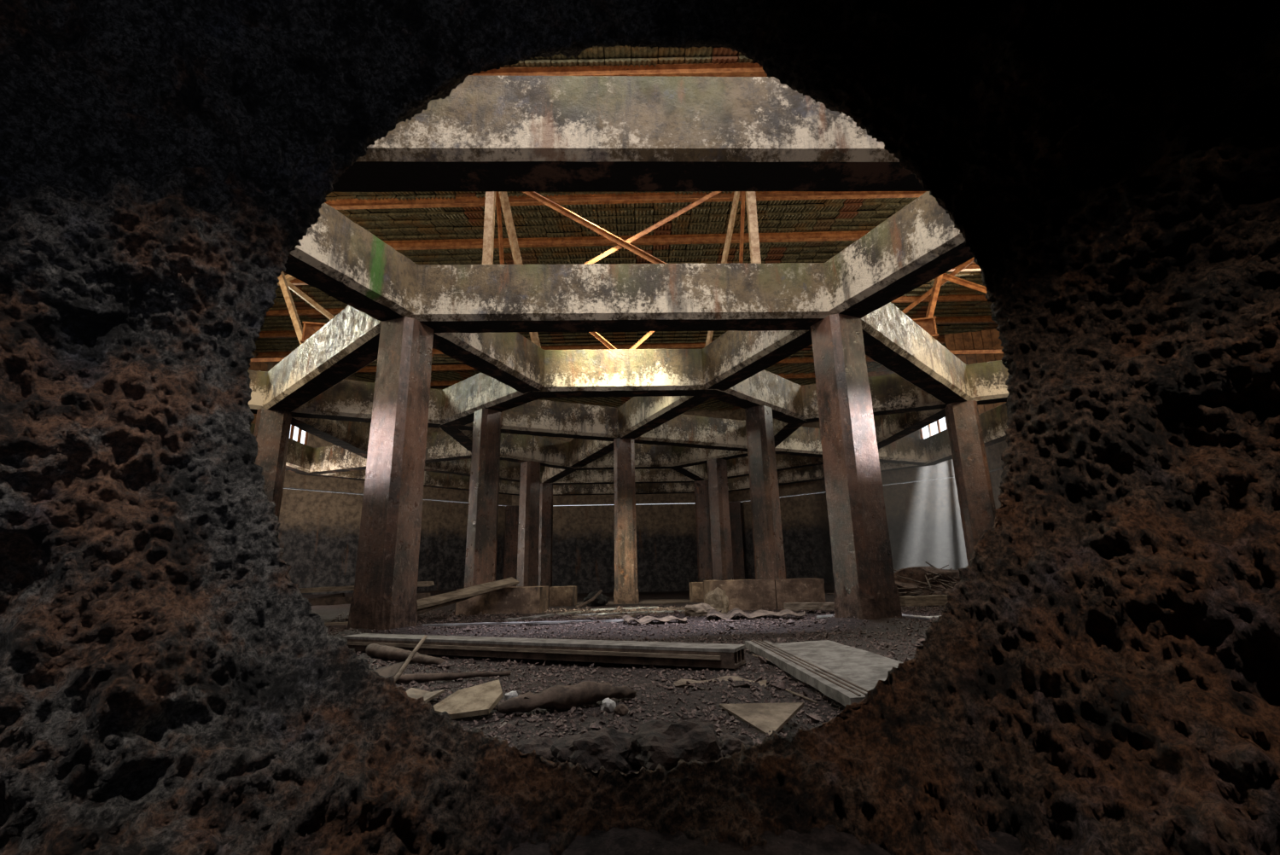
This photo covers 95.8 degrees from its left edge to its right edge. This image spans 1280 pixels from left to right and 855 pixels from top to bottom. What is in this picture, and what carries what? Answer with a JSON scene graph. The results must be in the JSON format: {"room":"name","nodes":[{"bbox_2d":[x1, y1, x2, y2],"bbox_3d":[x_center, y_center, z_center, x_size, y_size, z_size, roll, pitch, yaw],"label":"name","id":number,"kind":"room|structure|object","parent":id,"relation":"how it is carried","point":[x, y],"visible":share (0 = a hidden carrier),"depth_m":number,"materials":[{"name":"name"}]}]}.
{"room":"tunnel","nodes":[
{"label":"tunnel","id":0,"kind":"room"},
{"bbox_2d":[267,361,511,594],"bbox_3d":[-8.749,2.617,21.075,0.300,8.430,9.668,-14,-19,42],"label":"wall","id":1,"kind":"structure","parent":0,"point":[318,531],"depth_m":19.32,"materials":[{"name":"concrete"}]},
{"bbox_2d":[503,506,518,587],"bbox_3d":[-5.307,5.292,23.726,0.560,4.100,0.400,5,-15,-24],"label":"trim","id":2,"kind":"structure","parent":1,"relation":"attached to","point":[511,512],"depth_m":23.68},
{"bbox_2d":[512,408,734,593],"bbox_3d":[-0.677,3.338,24.607,9.668,8.430,0.300,-1,-14,-2],"label":"wall","id":3,"kind":"structure","parent":0,"point":[583,541],"depth_m":24.10,"materials":[{"name":"concrete"}]},
{"bbox_2d":[728,501,745,579],"bbox_3d":[4.049,5.168,24.017,0.560,4.100,0.400,-6,-15,20],"label":"trim","id":4,"kind":"structure","parent":3,"relation":"attached to","point":[736,519],"depth_m":23.93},
{"bbox_2d":[253,45,998,412],"bbox_3d":[-0.208,-3.459,14.537,25.038,0.375,24.368,-1,-14,0],"label":"ceiling","id":5,"kind":"structure","parent":0,"point":[426,227],"depth_m":12.04,"materials":[{"name":"wood"}]},
{"bbox_2d":[0,0,1279,854],"bbox_3d":[-0.018,-0.685,-0.463,5.288,5.374,4.805,-1,-14,0],"label":"wall","id":6,"kind":"structure","parent":0,"point":[1101,676],"depth_m":1.23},
{"bbox_2d":[302,581,1022,854],"bbox_3d":[0.080,3.771,13.075,26.000,0.606,24.800,-1,-14,0],"label":"floor","id":7,"kind":"structure","parent":0,"point":[895,638],"depth_m":3.62,"materials":[{"name":"gravel"}]},
{"bbox_2d":[253,408,291,522],"bbox_3d":[-6.699,1.568,10.216,0.589,3.778,0.591,5,-15,-24],"label":"concrete column","id":8,"kind":"structure","parent":7,"relation":"on","point":[272,427],"depth_m":10.33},
{"bbox_2d":[247,369,267,413],"bbox_3d":[-8.116,-0.734,10.166,2.726,0.730,0.496,5,-15,-24],"label":"beam","id":9,"kind":"structure","parent":8,"relation":"on","point":[258,383],"depth_m":10.44,"materials":[{"name":"concrete"}]},
{"bbox_2d":[250,422,313,474],"bbox_3d":[-9.611,0.082,13.265,0.499,0.736,7.858,-1,-14,-2],"label":"beam","id":10,"kind":"structure","parent":9,"relation":"on","point":[299,457],"depth_m":16.01,"materials":[{"name":"concrete"}]},
{"bbox_2d":[248,361,267,424],"bbox_3d":[-9.599,-1.016,13.920,0.111,1.699,1.600,-2,-14,2],"label":"shaft","id":11,"kind":"object","parent":10,"relation":"on","point":[259,366],"visible":0.04,"depth_m":14.49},
{"bbox_2d":[309,444,366,474],"bbox_3d":[-8.293,0.856,16.452,2.717,0.726,0.499,-6,-15,20],"label":"beam","id":12,"kind":"structure","parent":10,"relation":"on","point":[328,459],"depth_m":16.34,"materials":[{"name":"concrete"}]},
{"bbox_2d":[302,469,519,495],"bbox_3d":[-7.081,1.646,19.680,0.490,0.741,7.854,-14,-19,42],"label":"beam","id":13,"kind":"structure","parent":12,"relation":"on","point":[431,479],"depth_m":19.75,"materials":[{"name":"concrete"}]},
{"bbox_2d":[290,416,371,459],"bbox_3d":[-6.819,0.043,13.351,0.500,0.740,5.545,-1,-14,-2],"label":"beam","id":14,"kind":"structure","parent":8,"relation":"on","point":[353,437],"depth_m":12.83,"materials":[{"name":"concrete"}]},
{"bbox_2d":[290,379,442,428],"bbox_3d":[-5.349,-0.485,11.377,2.739,0.725,0.494,5,-15,-24],"label":"beam","id":15,"kind":"structure","parent":8,"relation":"on","point":[351,400],"depth_m":11.05,"materials":[{"name":"concrete"}]},
{"bbox_2d":[307,592,430,605],"bbox_3d":[-4.242,2.607,8.748,2.022,0.160,0.318,0,-14,-6],"label":"board","id":16,"kind":"object","parent":7,"relation":"on","point":[346,600],"visible":0.34,"depth_m":8.58,"materials":[{"name":"brown wood"}]},
{"bbox_2d":[299,581,434,593],"bbox_3d":[-4.394,2.466,8.890,2.324,0.158,0.296,0,-14,-5],"label":"board","id":17,"kind":"object","parent":16,"relation":"on","point":[421,583],"visible":0.45,"depth_m":8.73,"materials":[{"name":"brown wood"}]},
{"bbox_2d":[374,661,405,676],"bbox_3d":[-1.505,1.428,3.339,0.149,0.161,0.475,12,-19,-42],"label":"sheet","id":18,"kind":"object","parent":7,"relation":"on","point":[392,670],"visible":0.26,"depth_m":3.28,"materials":[{"name":"brown wood"}]},
{"bbox_2d":[347,316,433,630],"bbox_3d":[-2.829,0.520,6.694,0.586,3.627,0.594,-7,-15,20],"label":"concrete column","id":19,"kind":"structure","parent":7,"relation":"on","point":[384,596],"depth_m":6.47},
{"bbox_2d":[262,305,381,412],"bbox_3d":[-4.811,-1.098,8.994,5.542,0.739,0.503,-14,-19,42],"label":"beam","id":20,"kind":"structure","parent":19,"relation":"on","point":[346,344],"depth_m":8.68,"materials":[{"name":"concrete"}]},
{"bbox_2d":[300,321,325,343],"bbox_3d":[-4.859,-1.505,9.577,1.300,0.344,0.192,2,-15,-14],"label":"steel beam","id":21,"kind":"structure","parent":20,"relation":"on","point":[309,328],"depth_m":9.44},
{"bbox_2d":[250,271,434,362],"bbox_3d":[-6.694,-2.365,11.443,4.400,3.042,2.598,-1,-14,0],"label":"brace","id":22,"kind":"object","parent":20,"relation":"on","point":[284,282],"visible":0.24,"depth_m":10.32,"materials":[{"name":"paint"}]},
{"bbox_2d":[283,203,418,321],"bbox_3d":[-3.410,-1.917,5.863,0.497,0.728,2.725,-6,-15,20],"label":"beam","id":23,"kind":"structure","parent":19,"relation":"on","point":[338,257],"depth_m":6.20,"materials":[{"name":"concrete"}]},
{"bbox_2d":[331,75,929,191],"bbox_3d":[-0.131,-2.305,4.600,7.856,0.738,0.499,-1,-14,-2],"label":"beam","id":24,"kind":"structure","parent":23,"relation":"on","point":[491,133],"depth_m":4.38,"materials":[{"name":"concrete"}]},
{"bbox_2d":[432,332,544,393],"bbox_3d":[-2.324,-1.246,8.616,0.497,0.727,2.743,-6,-15,20],"label":"beam","id":25,"kind":"structure","parent":19,"relation":"on","point":[512,359],"depth_m":8.70,"materials":[{"name":"concrete"}]},
{"bbox_2d":[413,262,830,332],"bbox_3d":[-0.204,-1.620,7.308,5.543,0.742,0.500,-1,-14,-2],"label":"beam","id":26,"kind":"structure","parent":19,"relation":"on","point":[787,296],"depth_m":7.08,"materials":[{"name":"concrete"}]},
{"bbox_2d":[365,643,444,664],"bbox_3d":[-1.823,1.744,4.441,1.024,0.106,0.106,-13,-18,38],"label":"pole","id":27,"kind":"object","parent":7,"relation":"on","point":[375,650],"visible":0.91,"depth_m":4.44,"materials":[{"name":"brown wood"}]},
{"bbox_2d":[394,634,427,682],"bbox_3d":[-1.322,1.334,3.238,0.043,0.301,0.294,-8,-16,26],"label":"stick","id":28,"kind":"object","parent":7,"relation":"on","point":[404,666],"visible":0.71,"depth_m":3.27,"materials":[{"name":"brown wood"}]},
{"bbox_2d":[406,687,444,703],"bbox_3d":[-1.135,1.366,2.924,0.232,0.058,0.233,-6,-15,18],"label":"flake","id":29,"kind":"object","parent":7,"relation":"on","point":[413,693],"visible":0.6,"depth_m":2.94,"materials":[{"name":"brown wood"}]},
{"bbox_2d":[395,670,511,683],"bbox_3d":[-1.261,1.562,3.630,0.887,0.059,0.081,3,-15,-16],"label":"rod","id":30,"kind":"object","parent":7,"relation":"on","point":[422,677],"visible":0.7,"depth_m":3.62,"materials":[{"name":"brown wood"}]},
{"bbox_2d":[416,589,494,614],"bbox_3d":[-2.869,2.630,8.883,0.202,0.441,1.779,-10,-17,31],"label":"plank","id":31,"kind":"object","parent":7,"relation":"on","point":[428,608],"visible":0.25,"depth_m":8.60,"materials":[{"name":"brown wood"}]},
{"bbox_2d":[416,576,519,609],"bbox_3d":[-2.699,2.557,8.956,0.218,0.433,1.945,-12,-18,37],"label":"plank","id":32,"kind":"object","parent":31,"relation":"on","point":[483,588],"visible":0.91,"depth_m":8.92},
{"bbox_2d":[433,679,502,719],"bbox_3d":[-0.802,1.257,2.668,0.328,0.115,0.256,3,-15,-18],"label":"board","id":33,"kind":"object","parent":7,"relation":"on","point":[480,699],"visible":0.89,"depth_m":2.65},
{"bbox_2d":[464,408,501,587],"bbox_3d":[-2.836,1.268,10.503,0.453,3.214,0.454,-14,-19,42],"label":"concrete column","id":34,"kind":"structure","parent":7,"relation":"on","point":[480,561],"depth_m":10.33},
{"bbox_2d":[439,372,541,427],"bbox_3d":[-2.875,-0.637,10.984,3.210,0.740,0.505,-14,-19,42],"label":"beam","id":35,"kind":"structure","parent":34,"relation":"on","point":[460,400],"depth_m":10.85,"materials":[{"name":"concrete"}]},
{"bbox_2d":[455,586,548,615],"bbox_3d":[-2.355,3.120,10.020,1.384,0.686,0.967,-1,-14,0],"label":"concrete plinth","id":36,"kind":"object","parent":7,"relation":"on","point":[512,599],"visible":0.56,"depth_m":9.60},
{"bbox_2d":[504,691,517,700],"bbox_3d":[-0.634,1.329,2.845,0.064,0.061,0.060,2,-14,-12],"label":"pebble","id":37,"kind":"object","parent":7,"relation":"on","point":[512,694],"visible":0.56,"depth_m":2.83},
{"bbox_2d":[421,619,623,626],"bbox_3d":[-1.423,2.498,7.395,2.597,0.050,0.112,1,-14,-10],"label":"metal strip","id":38,"kind":"object","parent":7,"relation":"on","point":[607,620],"visible":0.91,"depth_m":7.34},
{"bbox_2d":[516,460,540,586],"bbox_3d":[-2.967,2.814,15.406,0.472,3.808,0.473,-14,-19,42],"label":"concrete column","id":39,"kind":"structure","parent":7,"relation":"on","point":[528,528],"depth_m":15.28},
{"bbox_2d":[500,432,574,470],"bbox_3d":[-3.010,0.621,15.963,0.490,0.741,3.214,-14,-19,42],"label":"beam","id":40,"kind":"structure","parent":39,"relation":"on","point":[516,448],"depth_m":15.77,"materials":[{"name":"concrete"}]},
{"bbox_2d":[516,737,557,762],"bbox_3d":[-0.279,0.896,1.577,0.135,0.086,0.106,3,-15,-17],"label":"lump","id":41,"kind":"object","parent":7,"relation":"on","point":[542,746],"visible":0.38,"depth_m":1.56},
{"bbox_2d":[341,633,746,669],"bbox_3d":[-0.968,1.703,4.467,3.571,0.124,0.277,-8,-16,24],"label":"plank","id":42,"kind":"object","parent":7,"relation":"on","point":[715,655],"visible":0.86,"depth_m":4.15,"materials":[{"name":"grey wood"}]},
{"bbox_2d":[504,610,583,621],"bbox_3d":[-1.438,2.893,8.870,0.179,0.054,1.504,-12,-18,36],"label":"board","id":43,"kind":"object","parent":7,"relation":"on","point":[573,612],"visible":0.86,"depth_m":8.76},
{"bbox_2d":[538,482,552,598],"bbox_3d":[-3.172,3.796,19.153,0.494,3.872,0.492,5,-15,-24],"label":"concrete column","id":44,"kind":"structure","parent":7,"relation":"on","point":[546,489],"depth_m":19.00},
{"bbox_2d":[424,458,541,482],"bbox_3d":[-5.056,1.134,17.825,0.490,0.740,5.541,-14,-19,42],"label":"beam","id":45,"kind":"structure","parent":44,"relation":"on","point":[509,471],"depth_m":17.33,"materials":[{"name":"concrete"}]},
{"bbox_2d":[424,430,471,463],"bbox_3d":[-5.460,0.536,15.414,2.740,0.728,0.503,-6,-15,20],"label":"beam","id":46,"kind":"structure","parent":45,"relation":"on","point":[440,446],"depth_m":15.05,"materials":[{"name":"concrete"}]},
{"bbox_2d":[541,465,575,482],"bbox_3d":[-2.596,1.218,18.359,0.503,0.729,2.738,5,-15,-24],"label":"beam","id":47,"kind":"structure","parent":44,"relation":"on","point":[549,474],"depth_m":18.34,"materials":[{"name":"concrete"}]},
{"bbox_2d":[549,585,576,606],"bbox_3d":[-1.622,3.699,12.270,0.484,0.634,0.814,-1,-14,0],"label":"concrete plinth","id":48,"kind":"object","parent":7,"relation":"on","point":[559,596],"visible":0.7,"depth_m":11.93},
{"bbox_2d":[496,680,636,714],"bbox_3d":[-0.332,1.266,2.725,0.684,0.112,0.105,7,-16,-29],"label":"log","id":49,"kind":"object","parent":7,"relation":"on","point":[558,697],"visible":0.98,"depth_m":2.68,"materials":[{"name":"brown wood"}]},
{"bbox_2d":[575,589,602,609],"bbox_3d":[-0.986,3.322,11.188,0.075,0.323,1.001,-7,-15,23],"label":"stick","id":50,"kind":"object","parent":7,"relation":"on","point":[600,591],"visible":0.94,"depth_m":11.17,"materials":[{"name":"brown wood"}]},
{"bbox_2d":[550,727,634,773],"bbox_3d":[-0.115,0.834,1.462,0.225,0.131,0.177,-1,-14,0],"label":"lump","id":51,"kind":"object","parent":7,"relation":"on","point":[609,748],"visible":0.7,"depth_m":1.42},
{"bbox_2d":[583,591,609,606],"bbox_3d":[-0.893,3.517,11.801,0.525,0.339,0.400,-1,-14,0],"label":"lump","id":52,"kind":"object","parent":7,"relation":"on","point":[602,600],"visible":0.75,"depth_m":11.66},
{"bbox_2d":[570,614,635,618],"bbox_3d":[-0.541,2.760,8.435,0.953,0.053,0.212,-6,-15,18],"label":"board","id":53,"kind":"object","parent":7,"relation":"on","point":[631,615],"visible":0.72,"depth_m":8.37,"materials":[{"name":"brown wood"}]},
{"bbox_2d":[600,698,616,712],"bbox_3d":[-0.143,1.266,2.628,0.067,0.068,0.061,-1,-14,0],"label":"pebble","id":54,"kind":"object","parent":7,"relation":"on","point":[608,706],"visible":0.91,"depth_m":2.61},
{"bbox_2d":[575,610,663,615],"bbox_3d":[-0.290,2.918,9.088,1.476,0.028,0.104,3,-15,-17],"label":"metal strip","id":55,"kind":"object","parent":7,"relation":"on","point":[642,612],"visible":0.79,"depth_m":9.04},
{"bbox_2d":[613,704,628,715],"bbox_3d":[-0.079,1.248,2.552,0.062,0.052,0.046,-8,-16,25],"label":"pebble","id":56,"kind":"object","parent":7,"relation":"on","point":[621,709],"visible":0.98,"depth_m":2.54,"materials":[{"name":"brown stone"}]},
{"bbox_2d":[590,606,658,610],"bbox_3d":[-0.258,3.188,10.179,1.263,0.035,0.114,5,-15,-23],"label":"metal strip","id":57,"kind":"object","parent":7,"relation":"on","point":[594,609],"visible":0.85,"depth_m":10.16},
{"bbox_2d":[613,438,639,604],"bbox_3d":[-0.334,2.135,13.005,0.561,3.774,0.555,-1,-14,0],"label":"concrete column","id":58,"kind":"structure","parent":7,"relation":"on","point":[625,558],"depth_m":12.76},
{"bbox_2d":[457,399,619,441],"bbox_3d":[-2.153,-0.199,12.775,3.656,0.727,0.495,5,-15,-24],"label":"beam","id":59,"kind":"structure","parent":58,"relation":"on","point":[538,417],"depth_m":12.72,"materials":[{"name":"concrete"}]},
{"bbox_2d":[438,425,472,453],"bbox_3d":[-4.007,0.005,13.440,0.500,0.738,3.213,-1,-14,-2],"label":"beam","id":60,"kind":"structure","parent":59,"relation":"on","point":[464,438],"depth_m":12.73,"materials":[{"name":"concrete"}]},
{"bbox_2d":[568,438,613,467],"bbox_3d":[-1.171,0.408,15.266,0.501,0.726,3.646,5,-15,-24],"label":"beam","id":61,"kind":"structure","parent":58,"relation":"on","point":[581,452],"depth_m":15.42,"materials":[{"name":"concrete"}]},
{"bbox_2d":[571,442,676,470],"bbox_3d":[-0.476,0.846,17.069,3.211,0.736,0.499,-1,-14,-2],"label":"beam","id":62,"kind":"structure","parent":61,"relation":"on","point":[647,456],"depth_m":16.84,"materials":[{"name":"concrete"}]},
{"bbox_2d":[617,395,710,439],"bbox_3d":[0.412,-0.492,11.836,0.502,0.727,3.646,5,-15,-23],"label":"beam","id":63,"kind":"structure","parent":58,"relation":"on","point":[638,416],"depth_m":11.88,"materials":[{"name":"concrete"}]},
{"bbox_2d":[531,349,716,397],"bbox_3d":[-0.281,-0.932,10.034,3.213,0.744,0.502,-1,-14,-2],"label":"beam","id":64,"kind":"structure","parent":63,"relation":"on","point":[613,372],"depth_m":9.80,"materials":[{"name":"concrete"}]},
{"bbox_2d":[482,191,761,349],"bbox_3d":[-0.318,-2.814,10.099,4.383,3.052,2.328,-1,-14,0],"label":"roof truss","id":65,"kind":"object","parent":64,"relation":"on","point":[501,198],"visible":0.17,"depth_m":9.20,"materials":[{"name":"paint"}]},
{"bbox_2d":[634,413,747,451],"bbox_3d":[1.394,0.117,14.327,3.654,0.729,0.495,5,-15,-24],"label":"beam","id":66,"kind":"structure","parent":58,"relation":"on","point":[683,430],"depth_m":14.12,"materials":[{"name":"concrete"}]},
{"bbox_2d":[772,418,805,448],"bbox_3d":[3.248,-0.089,13.663,0.500,0.739,3.213,-1,-14,-2],"label":"beam","id":67,"kind":"structure","parent":66,"relation":"on","point":[782,430],"depth_m":12.86,"materials":[{"name":"concrete"}]},
{"bbox_2d":[622,615,687,624],"bbox_3d":[0.200,2.446,7.381,0.800,0.098,0.413,2,-14,-11],"label":"sheet","id":68,"kind":"object","parent":7,"relation":"on","point":[646,619],"visible":1,"depth_m":7.35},
{"bbox_2d":[626,718,722,771],"bbox_3d":[0.085,0.813,1.445,0.245,0.152,0.212,-1,-14,0],"label":"lump","id":69,"kind":"object","parent":7,"relation":"on","point":[656,741],"visible":0.72,"depth_m":1.40,"materials":[{"name":"stone"}]},
{"bbox_2d":[689,581,703,602],"bbox_3d":[1.338,3.676,12.464,0.464,0.652,0.818,-1,-14,0],"label":"concrete plinth","id":70,"kind":"object","parent":7,"relation":"on","point":[696,595],"visible":0.27,"depth_m":12.13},
{"bbox_2d":[684,603,715,616],"bbox_3d":[0.874,2.658,8.345,0.470,0.230,0.335,-1,-14,0],"label":"boulder","id":71,"kind":"object","parent":7,"relation":"on","point":[698,609],"visible":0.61,"depth_m":8.24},
{"bbox_2d":[694,480,712,581],"bbox_3d":[2.163,3.732,19.317,0.494,3.885,0.495,-6,-15,20],"label":"concrete column","id":72,"kind":"structure","parent":7,"relation":"on","point":[701,497],"depth_m":19.17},
{"bbox_2d":[551,468,698,484],"bbox_3d":[-0.552,1.537,19.797,5.546,0.740,0.499,-1,-14,-2],"label":"beam","id":73,"kind":"structure","parent":72,"relation":"on","point":[655,475],"depth_m":19.54,"materials":[{"name":"concrete"}]},
{"bbox_2d":[671,463,705,481],"bbox_3d":[1.568,1.161,18.488,0.495,0.728,2.746,-6,-15,20],"label":"beam","id":74,"kind":"structure","parent":72,"relation":"on","point":[695,472],"depth_m":18.50,"materials":[{"name":"concrete"}]},
{"bbox_2d":[704,453,823,481],"bbox_3d":[4.053,1.013,18.109,5.542,0.738,0.502,-14,-19,42],"label":"beam","id":75,"kind":"structure","parent":72,"relation":"on","point":[738,467],"depth_m":17.62,"materials":[{"name":"concrete"}]},
{"bbox_2d":[774,426,822,457],"bbox_3d":[4.591,0.401,15.726,2.746,0.725,0.494,5,-15,-24],"label":"beam","id":76,"kind":"structure","parent":75,"relation":"on","point":[805,441],"depth_m":15.38,"materials":[{"name":"concrete"}]},
{"bbox_2d":[704,587,728,613],"bbox_3d":[1.163,2.684,8.851,0.384,0.471,0.342,-1,-14,0],"label":"boulder","id":77,"kind":"object","parent":7,"relation":"on","point":[717,598],"visible":0.7,"depth_m":8.74,"materials":[{"name":"stone"}]},
{"bbox_2d":[673,675,767,689],"bbox_3d":[0.447,1.430,3.226,0.526,0.034,0.300,-1,-14,0],"label":"debris","id":78,"kind":"object","parent":7,"relation":"on","point":[682,682],"visible":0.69,"depth_m":3.29,"materials":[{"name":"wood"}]},
{"bbox_2d":[707,458,733,580],"bbox_3d":[2.164,2.745,15.568,0.474,3.805,0.479,-14,-19,41],"label":"concrete column","id":79,"kind":"structure","parent":7,"relation":"on","point":[721,549],"depth_m":15.45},
{"bbox_2d":[671,446,748,468],"bbox_3d":[2.117,0.553,16.117,3.210,0.741,0.505,-14,-19,41],"label":"beam","id":80,"kind":"structure","parent":79,"relation":"on","point":[682,456],"depth_m":16.28,"materials":[{"name":"concrete"}]},
{"bbox_2d":[718,733,754,756],"bbox_3d":[0.255,0.869,1.552,0.132,0.083,0.103,-1,-14,0],"label":"lump","id":81,"kind":"object","parent":7,"relation":"on","point":[731,744],"visible":0.41,"depth_m":1.53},
{"bbox_2d":[706,607,806,619],"bbox_3d":[1.554,2.501,7.772,1.300,0.131,0.518,-3,-14,7],"label":"sheet","id":82,"kind":"object","parent":7,"relation":"on","point":[731,613],"visible":0.99,"depth_m":7.73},
{"bbox_2d":[718,702,804,736],"bbox_3d":[0.468,1.211,2.460,0.245,0.094,0.384,11,-19,-40],"label":"shard","id":83,"kind":"object","parent":7,"relation":"on","point":[767,717],"visible":0.96,"depth_m":2.40,"materials":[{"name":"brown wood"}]},
{"bbox_2d":[703,577,825,610],"bbox_3d":[2.124,3.025,10.096,1.904,0.726,1.120,-1,-14,0],"label":"concrete plinth","id":84,"kind":"object","parent":7,"relation":"on","point":[741,594],"visible":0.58,"depth_m":9.61,"materials":[{"name":"concrete"}]},
{"bbox_2d":[744,405,785,579],"bbox_3d":[2.294,1.200,10.664,0.455,3.214,0.452,-14,-19,41],"label":"concrete column","id":85,"kind":"structure","parent":7,"relation":"on","point":[766,521],"depth_m":10.48,"materials":[{"name":"concrete"}]},
{"bbox_2d":[705,369,807,423],"bbox_3d":[2.257,-0.706,11.145,0.490,0.741,3.210,-14,-19,42],"label":"beam","id":86,"kind":"structure","parent":85,"relation":"on","point":[783,396],"depth_m":11.03,"materials":[{"name":"concrete"}]},
{"bbox_2d":[744,640,871,706],"bbox_3d":[0.955,1.452,3.538,0.178,0.064,2.142,-1,-14,-2],"label":"plank","id":87,"kind":"object","parent":7,"relation":"on","point":[843,689],"visible":0.91,"depth_m":3.12,"materials":[{"name":"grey wood"}]},
{"bbox_2d":[783,601,834,610],"bbox_3d":[2.706,2.630,8.498,1.146,0.118,0.266,-5,-15,15],"label":"board","id":88,"kind":"object","parent":7,"relation":"on","point":[791,606],"visible":0.59,"depth_m":8.45,"materials":[{"name":"brown wood"}]},
{"bbox_2d":[773,640,903,689],"bbox_3d":[1.320,1.461,3.551,0.509,0.062,2.187,0,-14,-4],"label":"board","id":89,"kind":"object","parent":7,"relation":"on","point":[864,667],"visible":0.38,"depth_m":3.64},
{"bbox_2d":[810,314,902,619],"bbox_3d":[2.503,0.459,6.861,0.587,3.645,0.601,5,-15,-23],"label":"concrete column","id":90,"kind":"structure","parent":7,"relation":"on","point":[865,587],"depth_m":6.63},
{"bbox_2d":[701,330,812,390],"bbox_3d":[1.837,-1.302,8.744,0.502,0.729,2.739,5,-15,-24],"label":"beam","id":91,"kind":"structure","parent":90,"relation":"on","point":[734,357],"depth_m":8.83,"materials":[{"name":"concrete"}]},
{"bbox_2d":[823,191,973,318],"bbox_3d":[3.073,-2.004,6.063,0.504,0.727,2.716,5,-15,-24],"label":"beam","id":92,"kind":"structure","parent":90,"relation":"on","point":[920,242],"depth_m":6.27,"materials":[{"name":"concrete"}]},
{"bbox_2d":[861,302,971,404],"bbox_3d":[4.298,-1.218,9.278,0.490,0.738,5.544,-14,-19,42],"label":"beam","id":93,"kind":"structure","parent":90,"relation":"on","point":[892,339],"depth_m":8.95,"materials":[{"name":"concrete"}]},
{"bbox_2d":[912,316,938,339],"bbox_3d":[4.354,-1.622,9.883,1.300,0.344,0.192,-5,-15,14],"label":"steel beam","id":94,"kind":"structure","parent":93,"relation":"on","point":[928,324],"depth_m":9.74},
{"bbox_2d":[865,257,1003,356],"bbox_3d":[6.147,-2.513,11.874,4.400,3.037,2.545,-1,-14,0],"label":"brace","id":95,"kind":"object","parent":93,"relation":"on","point":[938,282],"visible":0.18,"depth_m":11.31,"materials":[{"name":"wood"}]},
{"bbox_2d":[816,614,941,620],"bbox_3d":[3.190,2.304,7.073,1.856,0.108,0.761,0,-14,-6],"label":"hose","id":96,"kind":"object","parent":7,"relation":"on","point":[926,618],"visible":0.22,"depth_m":6.76,"materials":[{"name":"plastic"}]},
{"bbox_2d":[826,561,960,596],"bbox_3d":[5.790,3.115,11.409,3.566,0.929,3.142,-1,-14,0],"label":"heap","id":97,"kind":"object","parent":7,"relation":"on","point":[914,592],"visible":0.23,"depth_m":10.74,"materials":[{"name":"brown wood"}]},
{"bbox_2d":[899,594,947,606],"bbox_3d":[5.539,2.933,9.853,2.266,0.174,0.235,0,-14,-5],"label":"timber beam","id":98,"kind":"structure","parent":7,"relation":"on","point":[933,600],"depth_m":9.69,"materials":[{"name":"brown wood"}]},
{"bbox_2d":[893,566,960,596],"bbox_3d":[6.128,3.377,11.453,3.326,1.233,2.303,-1,-14,0],"label":"earth mound","id":99,"kind":"object","parent":7,"relation":"on","point":[918,574],"visible":0.11,"depth_m":11.04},
{"bbox_2d":[944,400,995,564],"bbox_3d":[6.176,1.398,10.616,0.593,3.779,0.586,-6,-15,20],"label":"concrete column","id":100,"kind":"structure","parent":7,"relation":"on","point":[970,465],"depth_m":10.56,"materials":[{"name":"concrete"}]},
{"bbox_2d":[801,373,946,423],"bbox_3d":[4.702,-0.619,11.690,2.738,0.728,0.503,-6,-15,20],"label":"beam","id":101,"kind":"structure","parent":100,"relation":"on","point":[892,393],"depth_m":11.37,"materials":[{"name":"concrete"}]},
{"bbox_2d":[873,407,945,449],"bbox_3d":[6.061,-0.126,13.752,0.499,0.742,5.543,-1,-14,-2],"label":"beam","id":102,"kind":"structure","parent":100,"relation":"on","point":[889,428],"depth_m":13.11,"materials":[{"name":"concrete"}]},
{"bbox_2d":[965,360,1009,405],"bbox_3d":[7.536,-0.941,10.652,2.719,0.730,0.504,-6,-15,20],"label":"beam","id":103,"kind":"structure","parent":100,"relation":"on","point":[986,380],"depth_m":10.79,"materials":[{"name":"concrete"}]},
{"bbox_2d":[729,369,968,582],"bbox_3d":[7.576,2.400,21.581,9.668,8.430,0.300,-14,-19,42],"label":"wall","id":104,"kind":"structure","parent":0,"point":[924,520],"depth_m":20.01,"materials":[{"name":"concrete"}]},
{"bbox_2d":[925,402,1008,465],"bbox_3d":[8.854,-0.165,13.836,0.501,0.741,7.855,-1,-14,-2],"label":"beam","id":105,"kind":"structure","parent":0,"point":[993,421],"depth_m":14.49,"materials":[{"name":"concrete"}]},
{"bbox_2d":[878,436,928,465],"bbox_3d":[7.359,0.648,16.938,2.718,0.728,0.494,5,-15,-24],"label":"beam","id":106,"kind":"structure","parent":105,"relation":"on","point":[905,450],"depth_m":16.87,"materials":[{"name":"concrete"}]},
{"bbox_2d":[727,461,931,492],"bbox_3d":[5.974,1.472,20.085,7.855,0.741,0.501,-14,-19,42],"label":"beam","id":107,"kind":"structure","parent":106,"relation":"on","point":[812,473],"depth_m":20.14,"materials":[{"name":"concrete"}]},
{"bbox_2d":[552,482,694,495],"bbox_3d":[-0.627,2.220,22.505,7.856,0.740,0.501,-1,-14,-2],"label":"beam","id":108,"kind":"structure","parent":107,"relation":"attached to","point":[645,488],"depth_m":22.24,"materials":[{"name":"concrete"}]},
{"bbox_2d":[943,328,1006,413],"bbox_3d":[9.115,-1.463,14.940,2.000,2.293,0.110,-5,-15,14],"label":"wall","id":109,"kind":"structure","parent":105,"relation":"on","point":[962,340],"depth_m":15.17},
{"bbox_2d":[972,343,1007,508],"bbox_3d":[11.176,0.354,13.771,0.300,8.430,9.668,-1,-14,-2],"label":"wall","id":110,"kind":"structure","parent":0,"point":[993,452],"depth_m":17.73,"materials":[{"name":"concrete"}]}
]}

